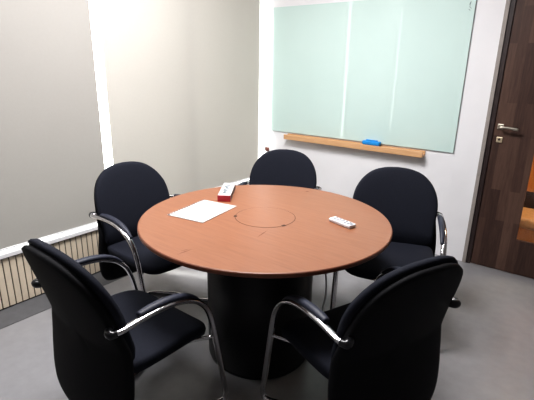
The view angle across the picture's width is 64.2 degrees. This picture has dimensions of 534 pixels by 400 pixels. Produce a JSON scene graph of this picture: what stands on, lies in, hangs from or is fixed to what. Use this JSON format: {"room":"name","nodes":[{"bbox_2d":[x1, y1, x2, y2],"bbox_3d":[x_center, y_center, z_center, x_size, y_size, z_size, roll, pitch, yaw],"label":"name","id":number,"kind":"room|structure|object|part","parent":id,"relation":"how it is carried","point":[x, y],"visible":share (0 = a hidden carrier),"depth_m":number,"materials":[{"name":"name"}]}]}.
{"room":"meeting room","nodes":[
{"label":"meeting room","id":0,"kind":"room"},
{"bbox_2d":[0,254,533,399],"bbox_3d":[1.317,0.783,2.551,5.160,0.083,7.200,14,21,35],"label":"floor","id":1,"kind":"structure","parent":0,"point":[487,344],"depth_m":2.27,"materials":[{"name":"grey plastic"}]},
{"bbox_2d":[21,238,227,399],"bbox_3d":[-0.574,0.503,1.727,0.575,0.874,0.611,14,22,36],"label":"armchair","id":2,"kind":"object","parent":1,"relation":"on","point":[102,341],"visible":1,"depth_m":1.52,"materials":[{"name":"black fabric"}]},
{"bbox_3d":[-0.693,0.350,1.520,0.501,0.464,0.167,14,22,36],"label":"backrest","id":3,"kind":"part","parent":2,"relation":"part of","materials":[{"name":"black fabric"}]},
{"bbox_3d":[-0.661,0.578,1.878,0.291,0.636,0.526,14,22,36],"label":"arm frame","id":4,"kind":"part","parent":2,"relation":"part of","materials":[{"name":"silver metal"}]},
{"bbox_3d":[-0.550,0.535,1.770,0.501,0.092,0.445,14,22,36],"label":"seat","id":5,"kind":"part","parent":2,"relation":"part of","materials":[{"name":"black fabric"}]},
{"bbox_3d":[-0.439,0.635,1.710,0.291,0.636,0.526,14,22,36],"label":"arm frame","id":6,"kind":"part","parent":2,"relation":"part of","materials":[{"name":"silver metal"}]},
{"bbox_2d":[89,161,207,301],"bbox_3d":[-0.679,0.240,2.565,0.611,0.874,0.575,14,22,36],"label":"armchair","id":7,"kind":"object","parent":1,"relation":"on","point":[123,191],"visible":0.66,"depth_m":2.51,"materials":[{"name":"black fabric"}]},
{"bbox_3d":[-0.738,0.393,2.469,0.526,0.636,0.291,14,22,36],"label":"arm frame","id":8,"kind":"part","parent":7,"relation":"part of","materials":[{"name":"silver metal"}]},
{"bbox_3d":[-0.828,0.006,2.620,0.167,0.464,0.501,14,22,36],"label":"backrest","id":9,"kind":"part","parent":7,"relation":"part of","materials":[{"name":"black fabric"}]},
{"bbox_3d":[-0.649,0.289,2.554,0.445,0.092,0.501,14,22,36],"label":"seat","id":10,"kind":"part","parent":7,"relation":"part of","materials":[{"name":"black fabric"}]},
{"bbox_3d":[-0.560,0.331,2.682,0.526,0.636,0.291,14,22,36],"label":"arm frame","id":11,"kind":"part","parent":7,"relation":"part of","materials":[{"name":"silver metal"}]},
{"bbox_2d":[137,185,392,379],"bbox_3d":[-0.016,0.436,2.203,1.210,0.741,1.210,14,21,35],"label":"conference table","id":12,"kind":"object","parent":1,"relation":"on","point":[270,247],"visible":0.94,"depth_m":1.96,"materials":[{"name":"brown wood"}]},
{"bbox_2d":[167,200,236,222],"bbox_3d":[-0.325,0.053,2.164,0.216,0.003,0.294,10,19,27],"label":"paper pad","id":13,"kind":"object","parent":12,"relation":"on","point":[202,211],"visible":1,"depth_m":2.15,"materials":[{"name":"white paper"}]},
{"bbox_2d":[217,183,235,201],"bbox_3d":[-0.229,-0.047,2.440,0.071,0.035,0.270,2,17,2],"label":"carton","id":14,"kind":"object","parent":12,"relation":"on","point":[227,190],"visible":1,"depth_m":2.37,"materials":[{"name":"white cardboard"}]},
{"bbox_2d":[322,274,326,310],"bbox_3d":[0.348,0.476,2.177,0.218,0.709,0.031,-4,18,-15],"label":"power cable","id":15,"kind":"object","parent":12,"relation":"hanging from","point":[325,274],"visible":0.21,"depth_m":2.15,"materials":[{"name":"black plastic"}]},
{"bbox_2d":[329,216,355,228],"bbox_3d":[0.356,0.105,2.012,0.046,0.020,0.134,-12,22,-36],"label":"remote control","id":16,"kind":"object","parent":12,"relation":"on","point":[337,220],"visible":1,"depth_m":1.99,"materials":[{"name":"white plastic"}]},
{"bbox_2d":[239,149,321,189],"bbox_3d":[0.058,0.121,2.998,0.575,0.874,0.611,6,18,16],"label":"armchair","id":17,"kind":"object","parent":1,"relation":"on","point":[283,167],"visible":0.19,"depth_m":3.09,"materials":[{"name":"black fabric"}]},
{"bbox_2d":[260,255,462,399],"bbox_3d":[0.371,0.533,1.692,0.575,0.874,0.611,-8,20,-28],"label":"armchair","id":18,"kind":"object","parent":1,"relation":"on","point":[383,344],"visible":1,"depth_m":1.45,"materials":[{"name":"black fabric"}]},
{"bbox_3d":[0.224,0.653,1.695,0.291,0.636,0.526,-8,20,-28],"label":"arm frame","id":19,"kind":"part","parent":18,"relation":"part of","materials":[{"name":"silver metal"}]},
{"bbox_3d":[0.350,0.563,1.737,0.501,0.092,0.445,-8,20,-28],"label":"seat","id":20,"kind":"part","parent":18,"relation":"part of","materials":[{"name":"black fabric"}]},
{"bbox_3d":[0.470,0.390,1.468,0.501,0.464,0.167,-8,20,-28],"label":"backrest","id":21,"kind":"part","parent":18,"relation":"part of","materials":[{"name":"black fabric"}]},
{"bbox_3d":[0.472,0.617,1.829,0.291,0.636,0.526,-8,20,-28],"label":"arm frame","id":22,"kind":"part","parent":18,"relation":"part of","materials":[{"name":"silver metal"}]},
{"bbox_2d":[330,167,446,309],"bbox_3d":[0.717,0.289,2.500,0.575,0.874,0.611,6,18,16],"label":"armchair","id":23,"kind":"object","parent":1,"relation":"on","point":[405,197],"visible":0.56,"depth_m":2.56,"materials":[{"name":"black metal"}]},
{"bbox_3d":[0.566,0.399,2.536,0.291,0.636,0.526,6,18,16],"label":"arm frame","id":24,"kind":"part","parent":23,"relation":"part of","materials":[{"name":"silver metal"}]},
{"bbox_3d":[0.704,0.341,2.476,0.501,0.092,0.445,6,18,16],"label":"seat","id":25,"kind":"part","parent":23,"relation":"part of","materials":[{"name":"black fabric"}]},
{"bbox_3d":[0.779,0.039,2.618,0.501,0.464,0.167,6,18,16],"label":"backrest","id":26,"kind":"part","parent":23,"relation":"part of","materials":[{"name":"black fabric"}]},
{"bbox_3d":[0.838,0.429,2.457,0.291,0.636,0.526,6,18,16],"label":"arm frame","id":27,"kind":"part","parent":23,"relation":"part of","materials":[{"name":"silver metal"}]},
{"bbox_2d":[258,0,505,260],"bbox_3d":[1.376,-0.850,3.215,3.860,2.650,0.120,14,21,35],"label":"wall","id":28,"kind":"structure","parent":0,"point":[339,170],"depth_m":3.37,"materials":[{"name":"white paint"}]},
{"bbox_2d":[284,133,425,157],"bbox_3d":[0.707,-0.487,3.721,1.318,0.046,0.080,14,21,35],"label":"shelf","id":29,"kind":"object","parent":28,"relation":"attached to","point":[318,140],"visible":1,"depth_m":3.64,"materials":[{"name":"brown wood"}]},
{"bbox_2d":[362,139,380,145],"bbox_3d":[0.881,-0.474,3.588,0.157,0.067,0.048,15,22,38],"label":"eraser","id":30,"kind":"object","parent":29,"relation":"on","point":[367,141],"visible":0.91,"depth_m":3.56,"materials":[{"name":"blue plastic"}]},
{"bbox_2d":[271,0,475,152],"bbox_3d":[0.741,-1.060,3.567,1.729,1.118,0.013,14,21,35],"label":"board","id":31,"kind":"object","parent":28,"relation":"attached to","point":[389,72],"visible":1,"depth_m":3.46,"materials":[{"name":"white glass"}]},
{"bbox_2d":[462,0,516,262],"bbox_3d":[1.999,-0.453,2.829,0.983,2.145,0.134,14,21,35],"label":"door frame","id":32,"kind":"structure","parent":28,"relation":"attached to","point":[513,2],"depth_m":3.05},
{"bbox_2d":[470,0,533,278],"bbox_3d":[1.968,-0.416,2.796,0.870,2.082,0.102,14,21,35],"label":"door","id":33,"kind":"structure","parent":28,"relation":"in","point":[496,245],"depth_m":3.04,"materials":[{"name":"brown wood"}]},
{"bbox_3d":[1.659,-0.430,3.039,0.040,0.040,0.008,14,21,35],"label":"lock plate","id":34,"kind":"part","parent":33,"relation":"part of","materials":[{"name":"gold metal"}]},
{"bbox_3d":[1.685,-0.499,2.964,0.127,0.026,0.053,14,21,35],"label":"lever","id":35,"kind":"part","parent":33,"relation":"part of","materials":[{"name":"metal"}]},
{"bbox_2d":[517,158,533,242],"bbox_3d":[2.761,-0.434,3.308,1.620,1.855,0.450,14,21,35],"label":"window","id":36,"kind":"structure","parent":0,"point":[526,227],"depth_m":3.71,"materials":[{"name":"orange glass"}]},
{"bbox_3d":[2.732,0.261,3.503,1.620,0.100,0.400,14,21,35],"label":"seat","id":37,"kind":"part","parent":36,"relation":"part of","materials":[{"name":"orange wood"}]},
{"bbox_3d":[2.870,0.144,3.654,1.600,0.240,0.050,14,21,35],"label":"rail","id":38,"kind":"part","parent":36,"relation":"part of","materials":[{"name":"brown wood"}]},
{"bbox_3d":[2.886,-0.668,3.402,1.600,1.460,0.030,14,21,35],"label":"panel","id":39,"kind":"part","parent":36,"relation":"part of","materials":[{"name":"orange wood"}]},
{"bbox_3d":[-1.416,-0.698,2.545,0.160,2.650,4.350,14,21,35],"label":"wall","id":40,"kind":"structure","parent":0,"visible":0},
{"bbox_2d":[0,253,44,309],"bbox_3d":[-1.533,0.485,2.632,0.012,0.319,0.265,14,21,35],"label":"air vent","id":41,"kind":"object","parent":40,"relation":"in","point":[17,276],"depth_m":2.61,"materials":[{"name":"beige metal"}]},
{"bbox_2d":[0,0,104,251],"bbox_3d":[-1.633,-0.701,2.131,0.050,2.148,1.657,14,21,35],"label":"roller blind","id":42,"kind":"object","parent":40,"relation":"attached to","point":[52,158],"visible":0.87,"depth_m":2.58,"materials":[{"name":"grey fabric"}]},
{"bbox_2d":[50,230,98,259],"bbox_3d":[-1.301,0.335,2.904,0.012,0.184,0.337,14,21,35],"label":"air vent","id":43,"kind":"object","parent":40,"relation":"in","point":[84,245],"depth_m":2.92,"materials":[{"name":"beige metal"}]},
{"bbox_2d":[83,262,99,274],"bbox_3d":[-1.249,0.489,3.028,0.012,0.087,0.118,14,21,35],"label":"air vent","id":44,"kind":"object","parent":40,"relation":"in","point":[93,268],"depth_m":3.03,"materials":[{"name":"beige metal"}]},
{"bbox_2d":[0,179,248,259],"bbox_3d":[-1.423,0.239,2.826,0.190,0.031,4.350,14,21,35],"label":"window sill","id":45,"kind":"structure","parent":40,"relation":"attached to","point":[7,253],"depth_m":2.78,"materials":[{"name":"white paint"}]},
{"bbox_2d":[98,0,259,194],"bbox_3d":[-0.590,-1.089,3.448,0.050,2.148,1.651,14,21,35],"label":"roller blind","id":46,"kind":"object","parent":40,"relation":"attached to","point":[182,76],"visible":0.88,"depth_m":3.40,"materials":[{"name":"grey fabric"}]}
]}

